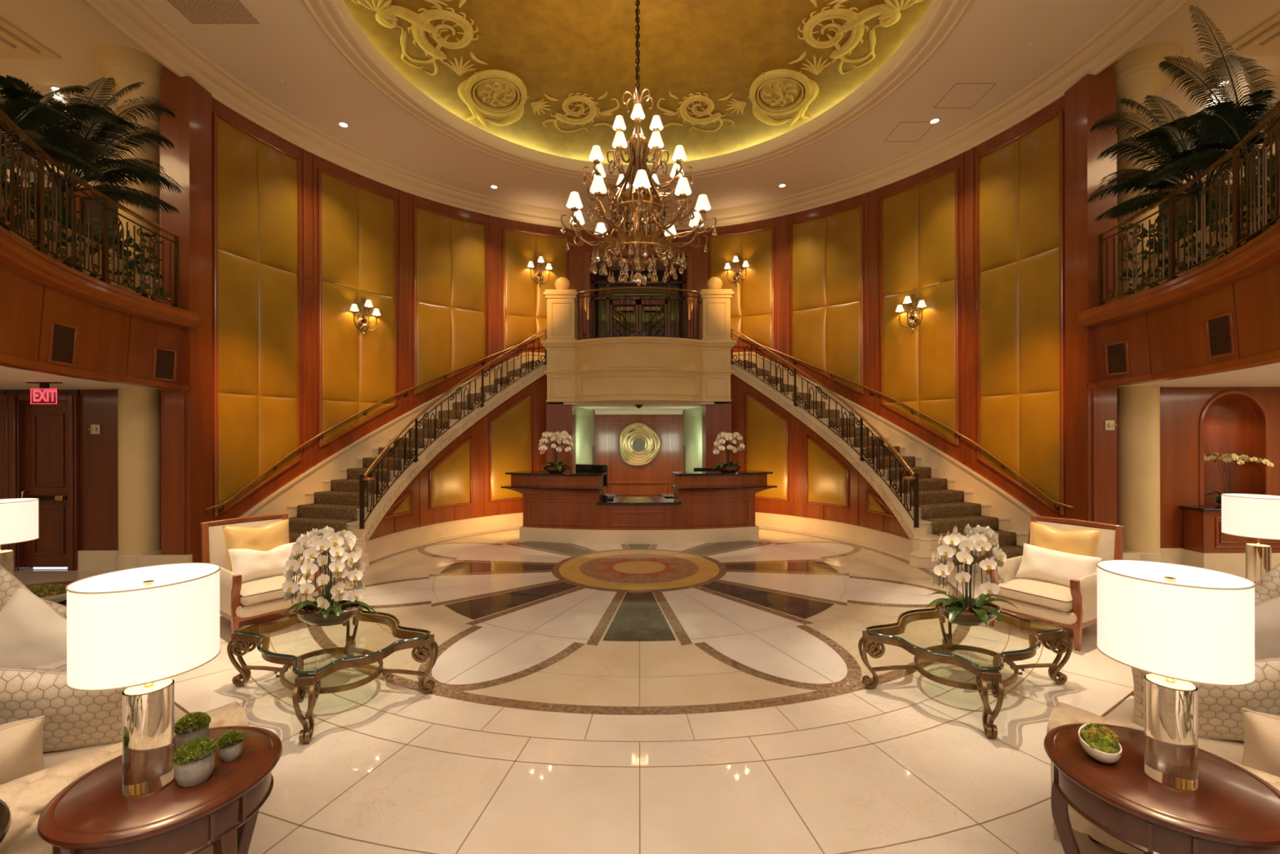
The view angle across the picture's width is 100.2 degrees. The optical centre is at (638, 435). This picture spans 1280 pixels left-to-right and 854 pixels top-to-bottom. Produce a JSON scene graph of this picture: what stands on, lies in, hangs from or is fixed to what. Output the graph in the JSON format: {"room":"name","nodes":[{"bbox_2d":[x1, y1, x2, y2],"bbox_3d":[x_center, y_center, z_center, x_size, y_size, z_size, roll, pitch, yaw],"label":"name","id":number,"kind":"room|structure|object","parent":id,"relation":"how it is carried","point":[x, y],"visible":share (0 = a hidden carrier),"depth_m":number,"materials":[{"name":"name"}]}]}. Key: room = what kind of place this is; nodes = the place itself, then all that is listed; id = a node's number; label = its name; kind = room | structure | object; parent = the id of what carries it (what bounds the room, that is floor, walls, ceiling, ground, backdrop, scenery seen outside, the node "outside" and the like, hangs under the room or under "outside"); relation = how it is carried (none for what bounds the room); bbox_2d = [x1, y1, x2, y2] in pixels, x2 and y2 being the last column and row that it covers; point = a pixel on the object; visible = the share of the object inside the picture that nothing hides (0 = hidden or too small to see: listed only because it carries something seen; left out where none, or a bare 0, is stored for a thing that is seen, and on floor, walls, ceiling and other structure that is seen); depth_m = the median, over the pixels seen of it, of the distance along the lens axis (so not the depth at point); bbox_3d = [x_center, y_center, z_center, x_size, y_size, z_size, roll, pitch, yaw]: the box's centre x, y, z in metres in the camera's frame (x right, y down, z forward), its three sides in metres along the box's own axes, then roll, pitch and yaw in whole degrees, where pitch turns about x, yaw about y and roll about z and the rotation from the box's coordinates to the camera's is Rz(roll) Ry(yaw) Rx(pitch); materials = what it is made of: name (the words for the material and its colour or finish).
{"room":"hotel lobby","nodes":[
{"label":"hotel lobby","id":0,"kind":"room"},
{"bbox_2d":[0,365,159,389],"bbox_3d":[-7.762,-1.063,3.297,6.082,0.880,7.966,0,0,0],"label":"ceiling","id":1,"kind":"structure","parent":0,"point":[11,378],"depth_m":6.22,"materials":[{"name":"paint"}]},
{"bbox_2d":[0,389,160,550],"bbox_3d":[-8.599,0.599,7.300,4.600,2.440,0.100,0,0,0],"label":"wall","id":2,"kind":"structure","parent":0,"point":[99,463],"depth_m":7.25,"materials":[{"name":"brown wood"}]},
{"bbox_2d":[0,393,79,570],"bbox_3d":[-8.099,0.628,7.270,1.040,2.380,0.200,0,0,0],"label":"door","id":3,"kind":"structure","parent":2,"relation":"in","point":[40,443],"depth_m":7.26,"materials":[{"name":"brown wood"}]},
{"bbox_2d":[77,550,118,569],"bbox_3d":[-8.596,1.689,7.240,4.600,0.260,0.040,0,0,0],"label":"baseboard","id":4,"kind":"structure","parent":2,"relation":"attached to","point":[86,559],"depth_m":7.22,"materials":[{"name":"stone"}]},
{"bbox_2d":[0,88,160,286],"bbox_3d":[-8.507,-3.220,7.620,4.800,3.397,0.160,0,0,0],"label":"wall","id":5,"kind":"structure","parent":0,"point":[111,215],"depth_m":7.58,"materials":[{"name":"paint"}]},
{"bbox_2d":[0,225,199,389],"bbox_3d":[-4.968,-1.104,3.305,0.978,1.010,7.968,0,0,-10],"label":"wall","id":6,"kind":"structure","parent":0,"point":[120,330],"depth_m":5.43,"materials":[{"name":"brown wood"}]},
{"bbox_2d":[48,320,78,366],"bbox_3d":[-5.622,-0.888,5.207,0.071,0.402,0.300,0,0,-11],"label":"air vent","id":7,"kind":"object","parent":6,"relation":"in","point":[63,337],"visible":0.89,"depth_m":5.21,"materials":[{"name":"black wood"}]},
{"bbox_2d":[0,107,181,308],"bbox_3d":[-4.930,-2.060,3.608,0.685,0.942,6.555,0,0,-11],"label":"gallery railing","id":8,"kind":"object","parent":6,"relation":"on","point":[38,233],"visible":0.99,"depth_m":4.99,"materials":[{"name":"brown metal"}]},
{"bbox_2d":[152,346,177,382],"bbox_3d":[-5.945,-0.887,6.694,0.071,0.402,0.300,0,0,4],"label":"air vent","id":9,"kind":"object","parent":6,"relation":"in","point":[165,360],"visible":1,"depth_m":6.69,"materials":[{"name":"black"}]},
{"bbox_2d":[159,66,213,562],"bbox_3d":[-6.053,-1.557,7.152,0.380,6.740,0.395,0,0,0],"label":"pillar","id":10,"kind":"structure","parent":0,"point":[186,411],"depth_m":6.98,"materials":[{"name":"brown wood"}]},
{"bbox_2d":[203,336,538,512],"bbox_3d":[-4.366,-0.555,9.758,0.892,3.258,5.876,0,0,38],"label":"wall handrail","id":11,"kind":"object","parent":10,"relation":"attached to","point":[276,464],"visible":0.97,"depth_m":9.12,"materials":[{"name":"brown wood"}]},
{"bbox_2d":[368,373,563,540],"bbox_3d":[-3.067,0.024,9.643,0.726,3.093,4.271,0,0,36],"label":"wall","id":12,"kind":"structure","parent":0,"point":[464,480],"depth_m":10.13,"materials":[{"name":"brown wood"}]},
{"bbox_2d":[365,512,523,559],"bbox_3d":[-3.020,1.674,9.592,0.698,0.265,4.208,0,0,35],"label":"baseboard","id":13,"kind":"structure","parent":12,"relation":"attached to","point":[383,544],"depth_m":9.36,"materials":[{"name":"stone"}]},
{"bbox_2d":[546,404,575,471],"bbox_3d":[-1.599,0.584,11.027,0.520,2.440,0.645,0,0,0],"label":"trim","id":14,"kind":"structure","parent":12,"relation":"attached to","point":[561,417],"depth_m":10.72,"materials":[{"name":"brown wood"}]},
{"bbox_2d":[575,406,594,464],"bbox_3d":[-1.252,0.593,12.348,0.114,2.420,2.027,0,0,7],"label":"wall","id":15,"kind":"structure","parent":0,"point":[584,418],"depth_m":12.22,"materials":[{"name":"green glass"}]},
{"bbox_2d":[13,525,1245,853],"bbox_3d":[0.004,1.797,7.304,22.000,0.005,19.000,0,0,0],"label":"floor","id":16,"kind":"structure","parent":0,"point":[694,698],"depth_m":3.46,"materials":[{"name":"beige tile"}]},
{"bbox_2d":[25,580,75,606],"bbox_3d":[-4.317,1.473,3.720,0.926,0.687,0.926,0,0,-11],"label":"side table","id":17,"kind":"object","parent":16,"relation":"on","point":[64,602],"visible":0.04,"depth_m":4.07,"materials":[{"name":"brown wood"}]},
{"bbox_2d":[0,497,39,575],"bbox_3d":[-4.468,0.794,3.740,0.364,0.672,0.364,0,0,0],"label":"table lamp","id":18,"kind":"object","parent":17,"relation":"on","point":[19,517],"visible":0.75,"depth_m":3.72,"materials":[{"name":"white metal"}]},
{"bbox_2d":[0,701,248,853],"bbox_3d":[-3.126,1.402,2.691,2.780,0.809,0.959,0,0,33],"label":"sofa","id":19,"kind":"object","parent":16,"relation":"on","point":[26,797],"visible":0.18,"depth_m":1.88,"materials":[{"name":"beige fabric"}]},
{"bbox_2d":[0,715,44,784],"bbox_3d":[-2.477,1.246,1.972,0.404,0.344,0.237,0,0,-40],"label":"pillow","id":20,"kind":"object","parent":19,"relation":"on","point":[21,753],"visible":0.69,"depth_m":2.00,"materials":[{"name":"beige fabric"}]},
{"bbox_2d":[0,584,66,667],"bbox_3d":[-3.213,1.147,2.854,0.732,0.732,0.185,0,0,-8],"label":"pillow","id":21,"kind":"object","parent":19,"relation":"on","point":[33,633],"visible":0.46,"depth_m":2.79,"materials":[{"name":"beige fabric"}]},
{"bbox_2d":[0,564,66,617],"bbox_3d":[-3.727,1.098,3.164,0.682,0.681,0.180,0,0,-11],"label":"pillow","id":22,"kind":"object","parent":19,"relation":"on","point":[9,583],"visible":0.18,"depth_m":3.13,"materials":[{"name":"beige fabric"}]},
{"bbox_2d":[0,666,127,751],"bbox_3d":[-2.436,1.165,2.291,0.648,0.511,0.243,0,0,-24],"label":"pillow","id":23,"kind":"object","parent":19,"relation":"on","point":[73,718],"visible":0.44,"depth_m":2.22,"materials":[{"name":"beige fabric"}]},
{"bbox_2d":[43,704,187,768],"bbox_3d":[-2.427,1.434,2.373,0.752,0.162,0.710,0,0,33],"label":"seat cushion","id":24,"kind":"object","parent":19,"relation":"on","point":[51,758],"depth_m":2.29,"materials":[{"name":"beige fabric"}]},
{"bbox_2d":[93,44,164,570],"bbox_3d":[-6.683,-1.554,7.160,0.860,6.737,0.860,0,0,0],"label":"column","id":25,"kind":"structure","parent":16,"relation":"on","point":[138,408],"depth_m":6.99,"materials":[{"name":"paint"}]},
{"bbox_2d":[36,725,282,853],"bbox_3d":[-1.553,1.467,1.785,0.606,0.688,0.606,0,0,43],"label":"side table","id":26,"kind":"object","parent":16,"relation":"on","point":[91,815],"visible":0.88,"depth_m":1.65,"materials":[{"name":"brown wood"}]},
{"bbox_2d":[65,562,220,798],"bbox_3d":[-1.576,0.787,1.720,0.364,0.672,0.364,0,0,0],"label":"table lamp","id":27,"kind":"object","parent":26,"relation":"on","point":[136,629],"visible":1,"depth_m":1.65,"materials":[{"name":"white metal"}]},
{"bbox_2d":[77,571,211,591],"bbox_3d":[-1.577,0.482,1.720,0.344,0.003,0.344,0,0,0],"label":"diffuser","id":28,"kind":"object","parent":27,"relation":"attached to","point":[134,580],"depth_m":1.74,"materials":[{"name":"beige"}]},
{"bbox_2d":[174,711,211,749],"bbox_3d":[-1.583,1.054,1.895,0.111,0.140,0.111,0,0,0],"label":"pot","id":29,"kind":"object","parent":26,"relation":"on","point":[195,724],"visible":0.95,"depth_m":1.87,"materials":[{"name":"grey stone"}]},
{"bbox_2d":[171,736,218,786],"bbox_3d":[-1.447,1.057,1.744,0.121,0.132,0.121,0,0,0],"label":"pot","id":30,"kind":"object","parent":26,"relation":"on","point":[193,761],"visible":1,"depth_m":1.72,"materials":[{"name":"beige ceramic"}]},
{"bbox_2d":[216,728,245,761],"bbox_3d":[-1.423,1.077,1.865,0.087,0.092,0.086,0,0,0],"label":"pot","id":31,"kind":"object","parent":26,"relation":"on","point":[230,744],"visible":0.99,"depth_m":1.84,"materials":[{"name":"grey stone"}]},
{"bbox_2d":[200,513,322,643],"bbox_3d":[-3.644,1.318,5.180,0.947,0.980,0.752,0,0,37],"label":"armchair","id":32,"kind":"object","parent":16,"relation":"on","point":[239,602],"visible":0.59,"depth_m":4.92,"materials":[{"name":"beige fabric"}]},
{"bbox_2d":[222,518,288,571],"bbox_3d":[-3.757,1.108,5.290,0.203,0.492,0.569,0,0,35],"label":"pillow","id":33,"kind":"object","parent":32,"relation":"on","point":[267,537],"visible":0.55,"depth_m":5.24,"materials":[{"name":"gold fabric"}]},
{"bbox_2d":[227,542,299,582],"bbox_3d":[-3.621,1.233,5.200,0.222,0.347,0.619,0,0,34],"label":"pillow","id":34,"kind":"object","parent":32,"relation":"on","point":[251,564],"visible":0.68,"depth_m":5.09,"materials":[{"name":"beige fabric"}]},
{"bbox_2d":[240,574,312,605],"bbox_3d":[-3.555,1.435,5.113,0.715,0.145,0.600,0,0,37],"label":"seat cushion","id":35,"kind":"object","parent":32,"relation":"on","point":[266,591],"depth_m":4.87,"materials":[{"name":"beige fabric"}]},
{"bbox_2d":[226,607,438,742],"bbox_3d":[-2.176,1.591,3.800,1.322,0.414,0.921,0,0,38],"label":"coffee table","id":36,"kind":"object","parent":16,"relation":"on","point":[242,636],"visible":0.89,"depth_m":3.71,"materials":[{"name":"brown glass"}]},
{"bbox_2d":[281,525,377,626],"bbox_3d":[-2.327,1.037,3.989,0.520,0.695,0.528,0,0,29],"label":"potted orchid","id":37,"kind":"object","parent":36,"relation":"on","point":[325,611],"visible":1,"depth_m":3.87,"materials":[{"name":"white plant"}]},
{"bbox_2d":[292,600,362,626],"bbox_3d":[-2.307,1.327,3.970,0.484,0.115,0.330,0,0,0],"label":"bowl","id":38,"kind":"object","parent":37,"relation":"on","point":[311,615],"depth_m":3.88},
{"bbox_2d":[232,351,555,569],"bbox_3d":[-2.957,-0.009,9.910,7.539,3.632,2.720,0,0,-45],"label":"staircase","id":39,"kind":"structure","parent":16,"relation":"on","point":[326,494],"depth_m":9.08,"materials":[{"name":"stone"}]},
{"bbox_2d":[359,328,546,528],"bbox_3d":[-3.166,-0.404,9.501,0.668,3.598,3.938,0,0,31],"label":"stair railing","id":40,"kind":"object","parent":39,"relation":"on","point":[362,477],"visible":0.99,"depth_m":9.15,"materials":[{"name":"brown metal"}]},
{"bbox_2d":[500,470,777,544],"bbox_3d":[0.003,1.218,9.615,4.780,1.165,1.625,0,0,0],"label":"reception desk","id":41,"kind":"object","parent":16,"relation":"on","point":[703,506],"visible":0.97,"depth_m":8.96,"materials":[{"name":"wood"}]},
{"bbox_2d":[500,484,606,490],"bbox_3d":[-1.444,0.893,9.281,1.817,0.030,0.668,0,0,14],"label":"shelf","id":42,"kind":"object","parent":41,"relation":"attached to","point":[514,487],"depth_m":9.00,"materials":[{"name":"black stone"}]},
{"bbox_2d":[538,430,573,472],"bbox_3d":[-1.413,0.276,9.141,0.601,0.722,0.617,0,0,0],"label":"potted orchid","id":43,"kind":"object","parent":41,"relation":"on","point":[547,437],"visible":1,"depth_m":9.06,"materials":[{"name":"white plant"}]},
{"bbox_2d":[596,496,681,504],"bbox_3d":[0.003,1.125,9.246,1.406,0.040,0.873,0,0,0],"label":"countertop","id":44,"kind":"structure","parent":41,"relation":"on","point":[617,500],"depth_m":9.03,"materials":[{"name":"black stone"}]},
{"bbox_2d":[671,484,777,490],"bbox_3d":[1.448,0.887,9.281,1.817,0.030,0.668,0,0,-14],"label":"shelf","id":45,"kind":"object","parent":41,"relation":"attached to","point":[733,486],"depth_m":9.02,"materials":[{"name":"black stone"}]},
{"bbox_2d":[711,431,745,472],"bbox_3d":[1.509,0.281,9.160,0.599,0.699,0.517,0,0,-23],"label":"potted orchid","id":46,"kind":"object","parent":41,"relation":"on","point":[726,467],"visible":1,"depth_m":9.05,"materials":[{"name":"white plant"}]},
{"bbox_2d":[722,351,1039,568],"bbox_3d":[2.957,-0.022,9.910,7.539,3.632,2.720,0,0,45],"label":"staircase","id":47,"kind":"structure","parent":16,"relation":"on","point":[951,494],"depth_m":8.86,"materials":[{"name":"stone"}]},
{"bbox_2d":[730,328,919,527],"bbox_3d":[3.162,-0.417,9.500,0.670,3.598,3.938,0,0,-31],"label":"stair railing","id":48,"kind":"object","parent":47,"relation":"on","point":[914,476],"visible":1,"depth_m":9.31,"materials":[{"name":"brown metal"}]},
{"bbox_2d":[857,601,1072,737],"bbox_3d":[2.333,1.582,3.830,1.322,0.414,0.921,0,0,-36],"label":"coffee table","id":49,"kind":"object","parent":16,"relation":"on","point":[1044,633],"visible":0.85,"depth_m":3.76,"materials":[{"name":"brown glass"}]},
{"bbox_2d":[935,599,1001,626],"bbox_3d":[2.433,1.316,3.950,0.484,0.115,0.330,0,0,-11],"label":"bowl","id":50,"kind":"object","parent":49,"relation":"on","point":[966,614],"depth_m":3.85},
{"bbox_2d":[926,523,1018,626],"bbox_3d":[2.412,1.019,3.944,0.542,0.710,0.537,0,0,-11],"label":"potted orchid","id":51,"kind":"object","parent":49,"relation":"on","point":[966,610],"visible":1,"depth_m":3.87,"materials":[{"name":"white plant"}]},
{"bbox_2d":[986,515,1124,651],"bbox_3d":[3.832,1.302,4.947,0.947,0.980,0.752,0,0,-30],"label":"armchair","id":52,"kind":"object","parent":16,"relation":"on","point":[1074,606],"visible":0.63,"depth_m":4.76,"materials":[{"name":"beige fabric"}]},
{"bbox_2d":[996,577,1072,611],"bbox_3d":[3.736,1.419,4.891,0.715,0.145,0.600,0,0,-30],"label":"seat cushion","id":53,"kind":"object","parent":52,"relation":"on","point":[1045,596],"depth_m":4.73,"materials":[{"name":"beige fabric"}]},
{"bbox_2d":[1015,542,1102,586],"bbox_3d":[3.844,1.216,4.919,0.221,0.347,0.620,0,0,-33],"label":"pillow","id":54,"kind":"object","parent":52,"relation":"on","point":[1039,563],"visible":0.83,"depth_m":4.88,"materials":[{"name":"beige fabric"}]},
{"bbox_2d":[1029,520,1101,556],"bbox_3d":[3.966,1.091,5.025,0.195,0.492,0.565,0,0,-31],"label":"pillow","id":55,"kind":"object","parent":52,"relation":"on","point":[1081,541],"visible":0.47,"depth_m":4.96,"materials":[{"name":"gold fabric"}]},
{"bbox_2d":[1111,41,1182,561],"bbox_3d":[6.676,-1.583,7.160,0.860,6.737,0.860,0,0,0],"label":"column","id":56,"kind":"structure","parent":16,"relation":"on","point":[1138,73],"depth_m":6.98,"materials":[{"name":"paint"}]},
{"bbox_2d":[1043,722,1279,853],"bbox_3d":[1.738,1.460,1.786,0.616,0.688,0.616,0,0,-29],"label":"side table","id":57,"kind":"object","parent":16,"relation":"on","point":[1233,810],"visible":0.79,"depth_m":1.67,"materials":[{"name":"brown wood"}]},
{"bbox_2d":[1078,722,1122,763],"bbox_3d":[1.605,1.069,1.859,0.117,0.096,0.170,0,0,28],"label":"shell bowl","id":58,"kind":"object","parent":57,"relation":"on","point":[1100,743],"visible":1,"depth_m":1.83,"materials":[{"name":"beige"}]},
{"bbox_2d":[1096,559,1255,792],"bbox_3d":[1.724,0.780,1.735,0.364,0.672,0.364,0,0,0],"label":"table lamp","id":59,"kind":"object","parent":57,"relation":"on","point":[1180,624],"visible":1,"depth_m":1.67,"materials":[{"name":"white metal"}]},
{"bbox_2d":[1106,568,1242,587],"bbox_3d":[1.723,0.475,1.735,0.344,0.003,0.344,0,0,0],"label":"diffuser","id":60,"kind":"object","parent":59,"relation":"attached to","point":[1184,576],"depth_m":1.76,"materials":[{"name":"beige"}]},
{"bbox_2d":[1046,689,1279,853],"bbox_3d":[3.192,1.389,2.671,2.780,0.809,0.959,0,0,-33],"label":"sofa","id":61,"kind":"object","parent":16,"relation":"on","point":[1121,713],"visible":0.12,"depth_m":2.28,"materials":[{"name":"beige fabric"}]},
{"bbox_2d":[1104,697,1244,764],"bbox_3d":[2.493,1.423,2.353,0.752,0.162,0.710,0,0,-33],"label":"seat cushion","id":62,"kind":"object","parent":61,"relation":"on","point":[1122,712],"depth_m":2.34,"materials":[{"name":"beige fabric"}]},
{"bbox_2d":[1131,657,1279,741],"bbox_3d":[2.544,1.154,2.345,0.673,0.533,0.244,0,0,26],"label":"pillow","id":63,"kind":"object","parent":61,"relation":"on","point":[1220,717],"visible":0.42,"depth_m":2.27,"materials":[{"name":"beige fabric"}]},
{"bbox_2d":[1240,707,1279,777],"bbox_3d":[2.547,1.234,1.978,0.450,0.363,0.243,0,0,43],"label":"pillow","id":64,"kind":"object","parent":61,"relation":"on","point":[1261,750],"visible":0.64,"depth_m":2.03,"materials":[{"name":"beige fabric"}]},
{"bbox_2d":[1254,595,1279,658],"bbox_3d":[3.374,1.133,2.918,0.725,0.679,0.215,0,0,25],"label":"pillow","id":65,"kind":"object","parent":61,"relation":"on","point":[1267,613],"visible":0.15,"depth_m":2.85,"materials":[{"name":"beige fabric"}]},
{"bbox_2d":[1254,563,1279,604],"bbox_3d":[3.842,1.092,3.247,0.677,0.679,0.185,0,0,22],"label":"pillow","id":66,"kind":"object","parent":61,"relation":"on","point":[1268,587],"visible":0.19,"depth_m":3.21,"materials":[{"name":"beige fabric"}]},
{"bbox_2d":[1179,505,1279,572],"bbox_3d":[8.093,1.365,7.080,1.560,0.835,0.320,0,0,0],"label":"base cabinet","id":67,"kind":"object","parent":16,"relation":"on","point":[1205,545],"visible":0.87,"depth_m":6.98,"materials":[{"name":"brown wood"}]},
{"bbox_2d":[1204,451,1274,504],"bbox_3d":[8.024,0.590,7.284,0.889,0.721,0.618,0,0,19],"label":"potted orchid","id":68,"kind":"object","parent":67,"relation":"on","point":[1226,457],"visible":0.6,"depth_m":7.29,"materials":[{"name":"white plant"}]},
{"bbox_3d":[4.503,1.454,3.870,0.626,0.688,0.626,0,0,-11],"label":"side table","id":69,"kind":"object","parent":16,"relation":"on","visible":0},
{"bbox_2d":[1221,493,1279,582],"bbox_3d":[4.482,0.774,3.870,0.364,0.672,0.364,0,0,0],"label":"table lamp","id":70,"kind":"object","parent":69,"relation":"on","point":[1257,516],"visible":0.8,"depth_m":3.82,"materials":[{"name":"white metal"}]},
{"bbox_2d":[211,95,1065,524],"bbox_3d":[-0.003,-1.475,9.847,12.381,6.550,5.425,0,0,0],"label":"wall","id":71,"kind":"structure","parent":0,"point":[300,237],"depth_m":9.19,"materials":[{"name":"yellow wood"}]},
{"bbox_2d":[540,276,737,406],"bbox_3d":[-0.004,-1.942,11.172,3.850,2.545,2.256,0,0,0],"label":"balcony","id":72,"kind":"object","parent":71,"relation":"attached to","point":[626,368],"visible":0.98,"depth_m":10.50,"materials":[{"name":"beige stone"}]},
{"bbox_2d":[577,286,701,340],"bbox_3d":[0.006,-2.351,10.488,2.482,1.022,0.425,0,0,0],"label":"balcony railing","id":73,"kind":"object","parent":72,"relation":"on","point":[624,287],"visible":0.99,"depth_m":10.39,"materials":[{"name":"brown metal"}]},
{"bbox_2d":[563,401,714,414],"bbox_3d":[-0.001,-0.595,11.970,3.000,0.150,2.660,0,0,0],"label":"ceiling","id":74,"kind":"structure","parent":71,"relation":"attached to","point":[599,407],"depth_m":11.65,"materials":[{"name":"paint"}]},
{"bbox_2d":[592,409,684,497],"bbox_3d":[0.001,0.580,13.325,2.400,2.440,0.150,0,0,0],"label":"wall","id":75,"kind":"structure","parent":0,"point":[654,478],"depth_m":13.30,"materials":[{"name":"brown wood"}]},
{"bbox_2d":[618,422,662,465],"bbox_3d":[0.028,0.213,13.213,1.071,1.066,0.095,0,0,0],"label":"wall sculpture","id":76,"kind":"object","parent":75,"relation":"attached to","point":[637,446],"visible":1,"depth_m":13.20,"materials":[{"name":"gold metal"}]},
{"bbox_2d":[594,270,682,337],"bbox_3d":[-0.006,-2.855,13.550,2.600,2.630,0.100,0,0,0],"label":"wall","id":77,"kind":"structure","parent":0,"point":[597,277],"depth_m":13.50,"materials":[{"name":"brown wood"}]},
{"bbox_2d":[591,269,685,338],"bbox_3d":[-0.006,-2.855,13.428,2.340,2.630,0.145,0,0,0],"label":"door","id":78,"kind":"structure","parent":77,"relation":"in","point":[652,302],"depth_m":13.42,"materials":[{"name":"brown wood"}]},
{"bbox_2d":[0,0,1279,264],"bbox_3d":[-0.011,-5.138,6.557,24.000,0.897,18.000,0,0,0],"label":"ceiling","id":79,"kind":"structure","parent":0,"point":[433,96],"depth_m":7.62,"materials":[{"name":"paint"}]},
{"bbox_2d":[166,0,260,24],"bbox_3d":[-4.936,-4.923,5.975,0.810,0.005,0.850,0,0,0],"label":"ceiling vent","id":80,"kind":"object","parent":79,"relation":"in","point":[194,11],"depth_m":6.21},
{"bbox_2d":[560,0,717,286],"bbox_3d":[-0.014,-4.107,6.500,1.914,4.490,1.823,0,0,-21],"label":"chandelier","id":81,"kind":"object","parent":79,"relation":"hanging from","point":[637,146],"visible":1,"depth_m":6.33,"materials":[{"name":"brown metal"}]},
{"bbox_2d":[683,406,702,471],"bbox_3d":[1.254,0.587,12.348,0.114,2.420,2.027,0,0,-7],"label":"wall","id":82,"kind":"structure","parent":0,"point":[692,418],"depth_m":12.26,"materials":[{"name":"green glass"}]},
{"bbox_2d":[720,373,909,538],"bbox_3d":[3.067,0.010,9.643,0.726,3.093,4.271,0,0,-36],"label":"wall","id":83,"kind":"structure","parent":0,"point":[812,478],"depth_m":10.13,"materials":[{"name":"brown wood"}]},
{"bbox_2d":[702,403,731,467],"bbox_3d":[1.601,0.577,11.027,0.520,2.440,0.645,0,0,0],"label":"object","id":84,"kind":"structure","parent":83,"relation":"attached to","point":[716,417],"depth_m":10.72,"materials":[{"name":"brown wood"}]},
{"bbox_2d":[755,511,912,557],"bbox_3d":[3.027,1.661,9.592,0.698,0.265,4.208,0,0,-35],"label":"baseboard","id":85,"kind":"structure","parent":83,"relation":"attached to","point":[901,545],"depth_m":9.37,"materials":[{"name":"stone"}]},
{"bbox_2d":[1064,64,1118,526],"bbox_3d":[6.046,-1.583,7.152,0.380,6.740,0.395,0,0,0],"label":"pillar","id":86,"kind":"structure","parent":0,"point":[1091,450],"depth_m":6.99,"materials":[{"name":"brown wood"}]},
{"bbox_2d":[738,335,1074,511],"bbox_3d":[4.364,-0.574,9.758,0.892,3.258,5.876,0,0,-38],"label":"wall handrail","id":87,"kind":"object","parent":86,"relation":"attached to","point":[1028,482],"visible":0.98,"depth_m":9.12,"materials":[{"name":"brown wood"}]},
{"bbox_2d":[1077,220,1279,387],"bbox_3d":[4.963,-1.126,3.305,0.978,1.010,7.968,0,0,10],"label":"wall","id":88,"kind":"structure","parent":0,"point":[1163,327],"depth_m":5.41,"materials":[{"name":"brown wood"}]},
{"bbox_2d":[1104,340,1129,376],"bbox_3d":[5.931,-0.953,6.621,0.071,0.402,0.300,0,0,-3],"label":"air vent","id":89,"kind":"object","parent":88,"relation":"in","point":[1117,357],"visible":1,"depth_m":6.62,"materials":[{"name":"black"}]},
{"bbox_2d":[1096,100,1279,306],"bbox_3d":[4.921,-2.082,3.607,0.684,0.942,6.555,0,0,11],"label":"gallery railing","id":90,"kind":"object","parent":88,"relation":"on","point":[1237,162],"visible":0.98,"depth_m":5.06,"materials":[{"name":"brown metal"}]},
{"bbox_2d":[1204,311,1235,359],"bbox_3d":[5.584,-0.952,5.123,0.071,0.402,0.300,0,0,12],"label":"air vent","id":91,"kind":"object","parent":88,"relation":"in","point":[1220,335],"visible":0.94,"depth_m":5.12,"materials":[{"name":"black wood"}]},
{"bbox_2d":[1116,386,1279,548],"bbox_3d":[8.601,0.561,7.481,4.600,2.440,0.512,0,0,0],"label":"wall","id":92,"kind":"structure","parent":0,"point":[1195,421],"depth_m":7.25,"materials":[{"name":"brown wood"}]},
{"bbox_2d":[1116,86,1279,240],"bbox_3d":[8.493,-3.257,7.620,4.800,3.397,0.160,0,0,0],"label":"wall","id":93,"kind":"structure","parent":0,"point":[1171,94],"depth_m":7.60,"materials":[{"name":"paint"}]},
{"bbox_2d":[1118,362,1279,386],"bbox_3d":[7.757,-1.097,3.297,6.082,0.880,7.966,0,0,0],"label":"ceiling","id":94,"kind":"structure","parent":0,"point":[1266,375],"depth_m":6.32,"materials":[{"name":"paint"}]},
{"bbox_3d":[-7.763,-1.513,3.407,6.082,0.020,8.185,0,0,0],"label":"floor","id":95,"kind":"structure","parent":0,"visible":0},
{"bbox_2d":[0,156,164,300],"bbox_3d":[-5.678,-2.005,5.040,0.828,0.956,3.595,0,0,-22],"label":"planter","id":96,"kind":"object","parent":95,"relation":"on","point":[131,260],"visible":0.44,"depth_m":5.73,"materials":[{"name":"beige stone"}]},
{"bbox_2d":[0,85,119,187],"bbox_3d":[-5.771,-2.776,4.830,1.468,1.388,1.272,0,0,0],"label":"palm","id":97,"kind":"object","parent":96,"relation":"in","point":[37,116],"visible":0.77,"depth_m":4.98,"materials":[{"name":"green plant"}]},
{"bbox_2d":[0,75,183,226],"bbox_3d":[-5.984,-3.097,5.721,1.784,2.031,1.728,0,0,-19],"label":"palm","id":98,"kind":"object","parent":96,"relation":"on","point":[89,146],"visible":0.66,"depth_m":5.74,"materials":[{"name":"green plant"}]},
{"bbox_3d":[7.756,-1.547,3.407,6.082,0.020,8.185,0,0,0],"label":"floor","id":99,"kind":"structure","parent":0,"visible":0},
{"bbox_2d":[1119,155,1279,296],"bbox_3d":[5.652,-2.047,5.002,0.806,0.989,3.508,0,0,22],"label":"planter","id":100,"kind":"object","parent":99,"relation":"on","point":[1140,284],"visible":0.42,"depth_m":5.58,"materials":[{"name":"beige stone"}]},
{"bbox_2d":[1084,89,1279,233],"bbox_3d":[6.030,-3.072,5.883,1.846,1.928,1.705,0,0,0],"label":"palm","id":101,"kind":"object","parent":100,"relation":"on","point":[1156,137],"visible":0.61,"depth_m":5.92,"materials":[{"name":"green plant"}]},
{"bbox_2d":[1134,5,1279,204],"bbox_3d":[5.872,-3.295,5.223,1.499,2.374,1.448,0,0,36],"label":"palm","id":102,"kind":"object","parent":100,"relation":"on","point":[1239,117],"visible":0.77,"depth_m":5.27,"materials":[{"name":"green plant"}]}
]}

